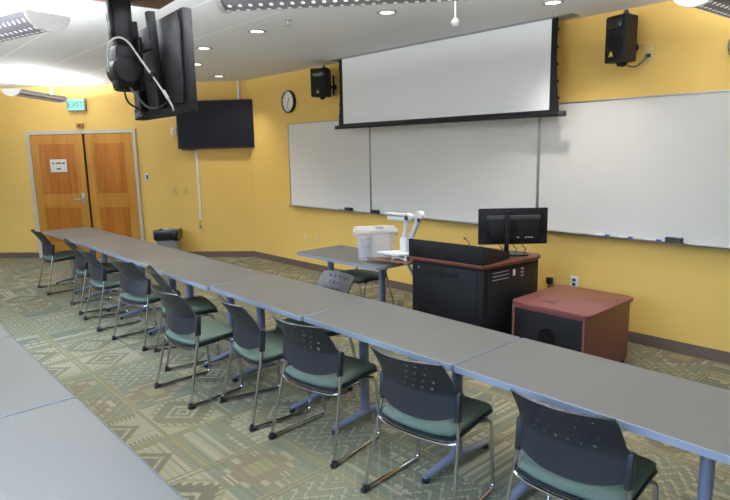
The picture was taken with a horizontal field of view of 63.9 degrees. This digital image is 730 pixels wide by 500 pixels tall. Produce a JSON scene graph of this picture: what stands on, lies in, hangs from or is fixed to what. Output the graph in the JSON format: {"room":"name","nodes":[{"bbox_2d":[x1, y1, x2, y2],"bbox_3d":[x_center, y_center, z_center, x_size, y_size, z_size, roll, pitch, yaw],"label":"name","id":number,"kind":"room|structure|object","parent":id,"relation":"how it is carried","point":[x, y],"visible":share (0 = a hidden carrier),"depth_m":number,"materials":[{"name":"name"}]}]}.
{"room":"lecture hall","nodes":[
{"label":"lecture hall","id":0,"kind":"room"},
{"bbox_2d":[0,81,254,257],"bbox_3d":[-4.641,-1.312,10.043,5.499,2.910,0.120,0,10,5],"label":"wall","id":1,"kind":"structure","parent":0,"point":[224,173],"depth_m":9.89,"materials":[{"name":"yellow paint"}]},
{"bbox_2d":[29,134,91,251],"bbox_3d":[-5.212,-0.905,10.049,0.927,2.106,0.092,0,10,5],"label":"door","id":2,"kind":"structure","parent":1,"relation":"in","point":[62,197],"depth_m":10.04,"materials":[{"name":"brown wood"}]},
{"bbox_2d":[50,159,67,171],"bbox_3d":[-5.219,-1.435,9.977,0.300,0.216,0.003,0,10,5],"label":"paper notice","id":3,"kind":"object","parent":2,"relation":"attached to","point":[56,165],"visible":1,"depth_m":9.98,"materials":[{"name":"white paper"}]},
{"bbox_2d":[66,99,86,110],"bbox_3d":[-4.807,-2.416,9.761,0.320,0.200,0.076,0,10,5],"label":"exit sign","id":4,"kind":"object","parent":1,"relation":"attached to","point":[72,104],"visible":0.95,"depth_m":9.73,"materials":[{"name":"green plastic"}]},
{"bbox_2d":[76,123,83,127],"bbox_3d":[-4.784,-2.084,9.831,0.110,0.080,0.049,0,10,5],"label":"sensor","id":5,"kind":"object","parent":1,"relation":"attached to","point":[78,125],"visible":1,"depth_m":9.81,"materials":[{"name":"orange plastic"}]},
{"bbox_2d":[51,133,109,257],"bbox_3d":[-4.773,-0.914,10.060,1.810,2.124,0.004,0,10,5],"label":"trim","id":6,"kind":"structure","parent":1,"relation":"attached to","point":[94,133],"depth_m":9.99,"materials":[{"name":"black metal"}]},
{"bbox_2d":[25,129,144,257],"bbox_3d":[-4.779,-0.941,10.043,1.930,2.184,0.029,0,10,5],"label":"trim","id":7,"kind":"structure","parent":1,"relation":"attached to","point":[133,131],"depth_m":9.94,"materials":[{"name":"beige paint"}]},
{"bbox_2d":[84,133,140,256],"bbox_3d":[-4.291,-0.916,10.007,0.830,2.106,0.021,0,10,5],"label":"door","id":8,"kind":"structure","parent":1,"relation":"in","point":[110,157],"depth_m":9.97,"materials":[{"name":"brown wood"}]},
{"bbox_2d":[0,251,253,257],"bbox_3d":[-4.596,0.084,10.215,5.434,0.099,0.013,0,10,5],"label":"baseboard","id":9,"kind":"structure","parent":1,"relation":"attached to","point":[202,253],"depth_m":10.05,"materials":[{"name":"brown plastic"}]},
{"bbox_2d":[145,173,149,180],"bbox_3d":[-3.684,-1.236,9.907,0.080,0.130,0.016,0,10,5],"label":"wall switch","id":10,"kind":"object","parent":1,"relation":"attached to","point":[147,176],"visible":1,"depth_m":9.90,"materials":[{"name":"white plastic"}]},
{"bbox_2d":[171,128,176,134],"bbox_3d":[-3.179,-1.972,9.728,0.090,0.120,0.034,0,10,5],"label":"wall plate","id":11,"kind":"object","parent":1,"relation":"attached to","point":[173,130],"visible":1,"depth_m":9.71,"materials":[{"name":"white plastic"}]},
{"bbox_2d":[172,187,176,194],"bbox_3d":[-3.231,-0.998,9.914,0.080,0.120,0.011,0,10,5],"label":"wall plate","id":12,"kind":"object","parent":1,"relation":"attached to","point":[174,192],"visible":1,"depth_m":9.91,"materials":[{"name":"yellow plastic"}]},
{"bbox_2d":[182,187,186,193],"bbox_3d":[-3.046,-0.999,9.899,0.080,0.120,0.011,0,10,5],"label":"wall plate","id":13,"kind":"object","parent":1,"relation":"attached to","point":[184,189],"visible":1,"depth_m":9.89,"materials":[{"name":"yellow plastic"}]},
{"bbox_2d":[195,149,201,220],"bbox_3d":[-2.799,-1.089,9.859,0.040,1.200,0.018,0,10,5],"label":"cable raceway","id":14,"kind":"object","parent":1,"relation":"attached to","point":[196,151],"visible":0.96,"depth_m":9.85,"materials":[{"name":"white plastic"}]},
{"bbox_2d":[198,220,202,231],"bbox_3d":[-2.801,-0.408,9.967,0.080,0.202,0.042,0,10,5],"label":"wall outlet","id":15,"kind":"object","parent":1,"relation":"attached to","point":[200,226],"visible":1,"depth_m":9.98,"materials":[{"name":"beige plastic"}]},
{"bbox_2d":[176,99,254,149],"bbox_3d":[-2.439,-2.048,9.610,1.310,0.790,0.114,0,10,5],"label":"television","id":16,"kind":"object","parent":1,"relation":"attached to","point":[216,123],"visible":0.94,"depth_m":9.55,"materials":[{"name":"black plastic"}]},
{"bbox_2d":[237,81,239,99],"bbox_3d":[-2.062,-2.595,9.535,0.040,0.308,0.018,0,10,5],"label":"cable raceway","id":17,"kind":"object","parent":1,"relation":"attached to","point":[238,89],"visible":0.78,"depth_m":9.53,"materials":[{"name":"white plastic"}]},
{"bbox_2d":[0,0,672,87],"bbox_3d":[-1.999,-2.010,4.950,6.314,0.100,14.780,-10,13,-41],"label":"ceiling","id":18,"kind":"structure","parent":0,"point":[75,55],"depth_m":5.67,"materials":[{"name":"paint"}]},
{"bbox_2d":[1,81,67,102],"bbox_3d":[-4.851,-2.379,8.647,0.264,0.320,1.288,-1,10,0],"label":"pendant light","id":19,"kind":"object","parent":18,"relation":"hanging from","point":[19,92],"visible":1,"depth_m":8.48,"materials":[{"name":"metal"}]},
{"bbox_2d":[0,0,69,41],"bbox_3d":[-2.586,-1.540,3.838,1.808,0.420,0.264,5,12,32],"label":"pendant light","id":20,"kind":"object","parent":18,"relation":"hanging from","point":[27,22],"visible":1,"depth_m":3.41,"materials":[{"name":"metal"}]},
{"bbox_2d":[90,0,197,120],"bbox_3d":[-1.435,-1.282,3.612,0.460,0.896,0.944,-9,12,-37],"label":"television","id":21,"kind":"object","parent":18,"relation":"hanging from","point":[155,62],"visible":1,"depth_m":3.52,"materials":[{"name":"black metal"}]},
{"bbox_2d":[196,47,211,49],"bbox_3d":[-1.772,-2.219,6.445,0.170,0.007,0.170,-10,13,-41],"label":"recessed light","id":22,"kind":"object","parent":18,"relation":"in","point":[200,48],"visible":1,"depth_m":6.45,"materials":[{"name":"grey plastic"}]},
{"bbox_2d":[248,29,265,32],"bbox_3d":[-1.030,-2.085,5.588,0.170,0.007,0.170,-10,13,-41],"label":"recessed light","id":23,"kind":"object","parent":18,"relation":"in","point":[252,30],"visible":1,"depth_m":5.58,"materials":[{"name":"grey plastic"}]},
{"bbox_2d":[215,0,463,13],"bbox_3d":[0.157,-1.433,2.895,1.808,0.420,0.265,0,10,6],"label":"pendant light","id":24,"kind":"object","parent":18,"relation":"hanging from","point":[225,6],"visible":1,"depth_m":2.94,"materials":[{"name":"metal"}]},
{"bbox_2d":[377,10,396,14],"bbox_3d":[0.184,-1.993,4.915,0.170,0.007,0.170,-10,13,-41],"label":"recessed light","id":25,"kind":"object","parent":18,"relation":"in","point":[381,12],"visible":1,"depth_m":4.91,"materials":[{"name":"grey plastic"}]},
{"bbox_2d":[329,13,579,129],"bbox_3d":[0.726,-1.827,6.422,0.160,0.872,3.340,-10,13,-41],"label":"projection screen","id":26,"kind":"object","parent":18,"relation":"hanging from","point":[507,71],"visible":1,"depth_m":6.11,"materials":[{"name":"fabric"}]},
{"bbox_2d":[451,1,459,26],"bbox_3d":[0.634,-1.719,4.111,0.062,0.291,0.062,-10,13,-41],"label":"microphone","id":27,"kind":"object","parent":18,"relation":"hanging from","point":[455,22],"visible":1,"depth_m":4.11,"materials":[{"name":"white plastic"}]},
{"bbox_2d":[542,0,563,4],"bbox_3d":[1.504,-1.980,4.687,0.170,0.007,0.170,-10,13,-41],"label":"recessed light","id":28,"kind":"object","parent":18,"relation":"in","point":[548,2],"visible":1,"depth_m":4.68,"materials":[{"name":"grey plastic"}]},
{"bbox_2d":[673,0,729,18],"bbox_3d":[2.280,-1.579,3.492,1.408,0.420,0.264,-9,13,-38],"label":"pendant light","id":29,"kind":"object","parent":18,"relation":"hanging from","point":[718,7],"visible":1,"depth_m":3.15,"materials":[{"name":"metal"}]},
{"bbox_2d":[0,257,729,499],"bbox_3d":[-1.939,0.955,5.465,6.314,0.100,14.780,-10,13,-41],"label":"floor","id":30,"kind":"structure","parent":0,"point":[207,451],"depth_m":4.05,"materials":[{"name":"carpet"}]},
{"bbox_2d":[0,325,10,337],"bbox_3d":[-2.711,0.838,3.768,0.607,0.739,1.213,-10,13,-41],"label":"table","id":31,"kind":"object","parent":30,"relation":"on","point":[3,333],"visible":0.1,"depth_m":3.50,"materials":[{"name":"grey laminate"}]},
{"bbox_2d":[0,336,74,417],"bbox_3d":[-1.890,0.976,2.877,0.607,0.739,1.213,-10,13,-41],"label":"table","id":32,"kind":"object","parent":30,"relation":"on","point":[26,384],"visible":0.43,"depth_m":2.73,"materials":[{"name":"grey laminate"}]},
{"bbox_2d":[31,229,83,295],"bbox_3d":[-4.114,0.122,7.831,0.552,0.823,0.586,-9,13,-39],"label":"chair","id":33,"kind":"object","parent":30,"relation":"on","point":[48,249],"visible":0.95,"depth_m":7.66,"materials":[{"name":"black plastic"}]},
{"bbox_2d":[43,227,116,293],"bbox_3d":[-3.863,0.128,8.001,0.607,0.739,1.213,-10,13,-41],"label":"table","id":34,"kind":"object","parent":30,"relation":"on","point":[69,234],"visible":0.48,"depth_m":7.90,"materials":[{"name":"grey laminate"}]},
{"bbox_2d":[0,398,184,499],"bbox_3d":[-1.069,1.114,1.987,0.607,0.739,1.213,-10,13,-41],"label":"table","id":35,"kind":"object","parent":30,"relation":"on","point":[61,450],"visible":1,"depth_m":2.03,"materials":[{"name":"grey laminate"}]},
{"bbox_2d":[63,238,121,314],"bbox_3d":[-3.203,0.269,6.876,0.552,0.823,0.586,-8,12,-35],"label":"chair","id":36,"kind":"object","parent":30,"relation":"on","point":[82,267],"visible":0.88,"depth_m":6.71,"materials":[{"name":"black plastic"}]},
{"bbox_2d":[77,247,141,331],"bbox_3d":[-2.727,0.370,6.237,0.551,0.823,0.586,-9,12,-37],"label":"chair","id":37,"kind":"object","parent":30,"relation":"on","point":[100,280],"visible":0.95,"depth_m":6.05,"materials":[{"name":"black plastic"}]},
{"bbox_2d":[70,234,154,311],"bbox_3d":[-3.034,0.264,7.117,0.607,0.739,1.213,-10,13,-41],"label":"table","id":38,"kind":"object","parent":30,"relation":"on","point":[101,244],"visible":0.5,"depth_m":7.03,"materials":[{"name":"grey laminate"}]},
{"bbox_2d":[109,258,180,351],"bbox_3d":[-2.112,0.465,5.617,0.586,0.823,0.552,7,13,38],"label":"chair","id":39,"kind":"object","parent":30,"relation":"on","point":[136,287],"visible":0.92,"depth_m":5.43,"materials":[{"name":"black plastic"}]},
{"bbox_2d":[104,244,205,334],"bbox_3d":[-2.221,0.403,6.220,0.607,0.739,1.213,-10,13,-41],"label":"table","id":40,"kind":"object","parent":30,"relation":"on","point":[142,256],"visible":0.5,"depth_m":6.09,"materials":[{"name":"grey laminate"}]},
{"bbox_2d":[153,228,182,249],"bbox_3d":[-3.291,-0.096,9.838,0.422,0.529,0.319,0,10,5],"label":"waste bin","id":41,"kind":"object","parent":30,"relation":"on","point":[167,237],"visible":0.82,"depth_m":9.69,"materials":[{"name":"grey plastic"}]},
{"bbox_2d":[145,265,219,371],"bbox_3d":[-1.599,0.541,5.117,0.552,0.823,0.586,-6,11,-28],"label":"chair","id":42,"kind":"object","parent":30,"relation":"on","point":[200,305],"visible":0.67,"depth_m":5.00,"materials":[{"name":"black plastic"}]},
{"bbox_2d":[151,286,243,409],"bbox_3d":[-1.271,0.661,4.389,0.552,0.823,0.586,-11,14,-43],"label":"chair","id":43,"kind":"object","parent":30,"relation":"on","point":[187,329],"visible":0.98,"depth_m":4.24,"materials":[{"name":"black plastic"}]},
{"bbox_2d":[146,257,269,367],"bbox_3d":[-1.422,0.545,5.310,0.607,0.739,1.213,-10,13,-41],"label":"table","id":44,"kind":"object","parent":30,"relation":"on","point":[203,273],"visible":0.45,"depth_m":5.12,"materials":[{"name":"grey laminate"}]},
{"bbox_2d":[217,294,311,431],"bbox_3d":[-0.718,0.707,4.057,0.551,0.823,0.586,-8,12,-33],"label":"chair","id":45,"kind":"object","parent":30,"relation":"on","point":[252,344],"visible":0.93,"depth_m":3.88,"materials":[{"name":"black plastic"}]},
{"bbox_2d":[210,275,368,412],"bbox_3d":[-0.588,0.680,4.431,0.607,0.739,1.213,-10,13,-41],"label":"table","id":46,"kind":"object","parent":30,"relation":"on","point":[294,299],"visible":0.74,"depth_m":4.30,"materials":[{"name":"grey laminate"}]},
{"bbox_2d":[276,270,359,393],"bbox_3d":[-0.358,0.617,4.532,0.551,0.823,0.586,-9,12,-37],"label":"chair","id":47,"kind":"object","parent":30,"relation":"on","point":[344,282],"visible":0.29,"depth_m":4.57,"materials":[{"name":"black plastic"}]},
{"bbox_2d":[268,315,380,468],"bbox_3d":[-0.257,0.778,3.594,0.586,0.823,0.552,7,13,40],"label":"chair","id":48,"kind":"object","parent":30,"relation":"on","point":[315,361],"visible":0.99,"depth_m":3.43,"materials":[{"name":"black plastic"}]},
{"bbox_2d":[297,245,403,302],"bbox_3d":[-0.081,0.414,5.904,0.607,0.739,1.213,-10,13,-41],"label":"table","id":49,"kind":"object","parent":30,"relation":"on","point":[340,254],"visible":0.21,"depth_m":5.68,"materials":[{"name":"grey laminate"}]},
{"bbox_2d":[353,225,397,236],"bbox_3d":[0.100,-0.069,5.606,0.416,0.305,0.298,-2,10,-6],"label":"lid","id":50,"kind":"object","parent":49,"relation":"on","point":[380,228],"visible":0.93,"depth_m":5.48,"materials":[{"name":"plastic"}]},
{"bbox_2d":[359,236,368,257],"bbox_3d":[-0.013,-0.025,5.604,0.098,0.198,0.083,-4,10,-14],"label":"cloth bundle","id":51,"kind":"object","parent":50,"relation":"in","point":[363,241],"visible":1,"depth_m":5.58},
{"bbox_2d":[372,233,390,256],"bbox_3d":[0.154,-0.052,5.605,0.160,0.245,0.170,-2,10,-6],"label":"paper stack","id":52,"kind":"object","parent":50,"relation":"in","point":[380,241],"visible":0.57,"depth_m":5.52,"materials":[{"name":"white paper"}]},
{"bbox_2d":[334,236,394,304],"bbox_3d":[-0.010,0.297,6.341,0.552,0.823,0.586,-10,13,-41],"label":"chair","id":53,"kind":"object","parent":30,"relation":"on","point":[365,276],"visible":0.15,"depth_m":6.24,"materials":[{"name":"green fabric"}]},
{"bbox_2d":[304,299,519,483],"bbox_3d":[0.242,0.816,3.549,0.607,0.739,1.213,-10,13,-41],"label":"table","id":54,"kind":"object","parent":30,"relation":"on","point":[421,336],"visible":0.77,"depth_m":3.39,"materials":[{"name":"grey laminate"}]},
{"bbox_2d":[360,346,494,499],"bbox_3d":[0.327,0.868,3.004,0.586,0.823,0.552,7,13,40],"label":"chair","id":55,"kind":"object","parent":30,"relation":"on","point":[422,398],"visible":1,"depth_m":2.84,"materials":[{"name":"black plastic"}]},
{"bbox_2d":[369,238,540,334],"bbox_3d":[0.811,0.361,5.361,1.350,0.994,0.850,8,13,42],"label":"desk","id":56,"kind":"object","parent":30,"relation":"on","point":[469,284],"visible":0.54,"depth_m":4.91,"materials":[{"name":"black metal"}]},
{"bbox_2d":[369,256,411,264],"bbox_3d":[0.357,0.069,5.471,0.479,0.020,0.470,8,13,42],"label":"shelf","id":57,"kind":"object","parent":56,"relation":"attached to","point":[385,259],"depth_m":5.32,"materials":[{"name":"brown wood"}]},
{"bbox_2d":[377,211,424,260],"bbox_3d":[0.338,-0.139,5.300,0.265,0.446,0.432,-10,13,-41],"label":"camera","id":58,"kind":"object","parent":56,"relation":"on","point":[418,216],"visible":0.94,"depth_m":5.27,"materials":[{"name":"white plastic"}]},
{"bbox_2d":[409,238,484,265],"bbox_3d":[0.672,0.013,4.926,0.763,0.154,0.020,8,13,42],"label":"hood","id":59,"kind":"object","parent":56,"relation":"attached to","point":[453,254],"depth_m":4.90,"materials":[{"name":"black metal"}]},
{"bbox_2d":[493,270,508,280],"bbox_3d":[1.118,0.211,4.816,0.200,0.066,0.002,-8,12,-35],"label":"vent","id":60,"kind":"object","parent":56,"relation":"attached to","point":[498,275],"depth_m":4.82,"materials":[{"name":"grey plastic"}]},
{"bbox_2d":[478,207,547,256],"bbox_3d":[1.288,-0.159,5.098,0.600,0.409,0.170,-1,10,1],"label":"computer monitor","id":61,"kind":"object","parent":56,"relation":"on","point":[506,226],"visible":0.85,"depth_m":5.07,"materials":[{"name":"black plastic"}]},
{"bbox_2d":[512,285,632,362],"bbox_3d":[1.692,0.664,4.795,0.780,0.555,0.676,-10,13,-41],"label":"base cabinet","id":62,"kind":"object","parent":30,"relation":"on","point":[588,321],"visible":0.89,"depth_m":4.59,"materials":[{"name":"brown wood"}]},
{"bbox_2d":[538,328,555,344],"bbox_3d":[1.407,0.678,4.535,0.010,0.148,0.148,-10,13,-41],"label":"fan grille","id":63,"kind":"object","parent":62,"relation":"attached to","point":[545,335],"depth_m":4.53,"materials":[{"name":"black plastic"}]},
{"bbox_2d":[504,388,658,499],"bbox_3d":[0.890,0.954,2.446,0.586,0.823,0.551,8,14,43],"label":"chair","id":64,"kind":"object","parent":30,"relation":"on","point":[571,455],"visible":1,"depth_m":2.28,"materials":[{"name":"black plastic"}]},
{"bbox_2d":[454,338,729,499],"bbox_3d":[1.066,0.954,2.660,0.607,0.739,1.213,-10,13,-41],"label":"table","id":65,"kind":"object","parent":30,"relation":"on","point":[685,414],"visible":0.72,"depth_m":2.50,"materials":[{"name":"grey laminate"}]},
{"bbox_2d":[246,1,729,351],"bbox_3d":[1.762,-0.717,5.867,0.120,2.910,10.759,-10,13,-41],"label":"wall","id":66,"kind":"structure","parent":0,"point":[681,293],"depth_m":5.32,"materials":[{"name":"yellow paint"}]},
{"bbox_2d":[281,90,295,112],"bbox_3d":[-1.137,-2.200,8.688,0.045,0.330,0.330,-10,13,-41],"label":"wall clock","id":67,"kind":"object","parent":66,"relation":"attached to","point":[288,99],"visible":1,"depth_m":8.67,"materials":[{"name":"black plastic"}]},
{"bbox_2d":[310,65,336,99],"bbox_3d":[-0.549,-2.219,7.783,0.268,0.434,0.333,2,10,18],"label":"loudspeaker","id":68,"kind":"object","parent":66,"relation":"attached to","point":[321,86],"visible":1,"depth_m":7.66,"materials":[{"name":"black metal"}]},
{"bbox_2d":[287,120,370,213],"bbox_3d":[-0.560,-1.184,8.216,0.080,1.230,1.806,-10,13,-41],"label":"whiteboard","id":69,"kind":"object","parent":66,"relation":"attached to","point":[329,167],"visible":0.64,"depth_m":8.19,"materials":[{"name":"ceramic"}]},
{"bbox_2d":[288,205,368,213],"bbox_3d":[-0.554,-0.584,8.314,0.062,0.014,1.766,-10,13,-41],"label":"marker tray","id":70,"kind":"object","parent":69,"relation":"on","point":[326,207],"depth_m":8.23,"materials":[{"name":"metal"}]},
{"bbox_2d":[344,207,352,210],"bbox_3d":[-0.221,-0.555,7.952,0.050,0.045,0.134,-10,13,-41],"label":"eraser","id":71,"kind":"object","parent":69,"relation":"on","point":[345,208],"visible":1,"depth_m":7.94,"materials":[{"name":"grey plastic"}]},
{"bbox_2d":[369,117,539,224],"bbox_3d":[0.872,-0.944,6.664,0.080,1.230,2.436,-10,13,-41],"label":"whiteboard","id":72,"kind":"object","parent":66,"relation":"attached to","point":[448,172],"visible":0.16,"depth_m":6.56,"materials":[{"name":"plastic"}]},
{"bbox_2d":[370,210,379,213],"bbox_3d":[0.129,-0.496,7.572,0.050,0.045,0.134,-10,13,-41],"label":"eraser","id":73,"kind":"object","parent":72,"relation":"on","point":[372,211],"visible":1,"depth_m":7.53,"materials":[{"name":"grey plastic"}]},
{"bbox_2d":[369,213,477,224],"bbox_3d":[0.877,-0.344,6.762,0.062,0.014,2.396,-10,13,-41],"label":"marker tray","id":74,"kind":"object","parent":72,"relation":"on","point":[427,217],"depth_m":6.70,"materials":[{"name":"metal"}]},
{"bbox_2d":[254,251,729,364],"bbox_3d":[1.741,0.675,6.061,0.013,0.099,10.757,-10,13,-41],"label":"baseboard","id":75,"kind":"structure","parent":66,"relation":"attached to","point":[702,352],"depth_m":5.20,"materials":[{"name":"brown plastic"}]},
{"bbox_2d":[546,274,554,287],"bbox_3d":[1.859,0.303,5.827,0.083,0.135,0.069,7,12,38],"label":"wall outlet","id":76,"kind":"object","parent":66,"relation":"attached to","point":[550,280],"visible":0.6,"depth_m":5.80,"materials":[{"name":"beige plastic"}]},
{"bbox_2d":[570,276,577,286],"bbox_3d":[2.025,0.311,5.673,0.011,0.120,0.080,-10,13,-41],"label":"wall outlet","id":77,"kind":"object","parent":66,"relation":"attached to","point":[573,279],"visible":0.89,"depth_m":5.67,"materials":[{"name":"white plastic"}]},
{"bbox_2d":[604,9,638,66],"bbox_3d":[2.172,-1.737,4.833,0.360,0.439,0.216,-6,11,-25],"label":"loudspeaker","id":78,"kind":"object","parent":66,"relation":"attached to","point":[621,46],"visible":1,"depth_m":4.74,"materials":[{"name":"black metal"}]},
{"bbox_2d":[537,90,729,249],"bbox_3d":[2.515,-0.668,4.881,0.080,1.230,2.436,-10,13,-41],"label":"whiteboard","id":79,"kind":"object","parent":66,"relation":"attached to","point":[640,168],"visible":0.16,"depth_m":5.05,"materials":[{"name":"ceramic"}]},
{"bbox_2d":[547,230,729,249],"bbox_3d":[2.521,-0.068,4.979,0.062,0.014,2.396,-10,13,-41],"label":"marker tray","id":80,"kind":"object","parent":79,"relation":"on","point":[715,245],"depth_m":5.10,"materials":[{"name":"metal"}]},
{"bbox_2d":[645,238,660,240],"bbox_3d":[2.476,-0.088,5.030,0.017,0.018,0.128,-10,13,-43],"label":"marker pen","id":81,"kind":"object","parent":79,"relation":"on","point":[645,238],"visible":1,"depth_m":5.02,"materials":[{"name":"white plastic"}]},
{"bbox_2d":[665,236,682,243],"bbox_3d":[2.588,-0.084,4.906,0.050,0.045,0.134,-10,13,-41],"label":"eraser","id":82,"kind":"object","parent":79,"relation":"on","point":[667,239],"visible":1,"depth_m":4.89,"materials":[{"name":"grey plastic"}]},
{"bbox_2d":[626,44,654,66],"bbox_3d":[2.272,-1.618,4.892,0.264,0.184,0.075,-2,10,-7],"label":"wall plate","id":83,"kind":"object","parent":66,"relation":"attached to","point":[648,55],"visible":0.98,"depth_m":4.89,"materials":[{"name":"beige plastic"}]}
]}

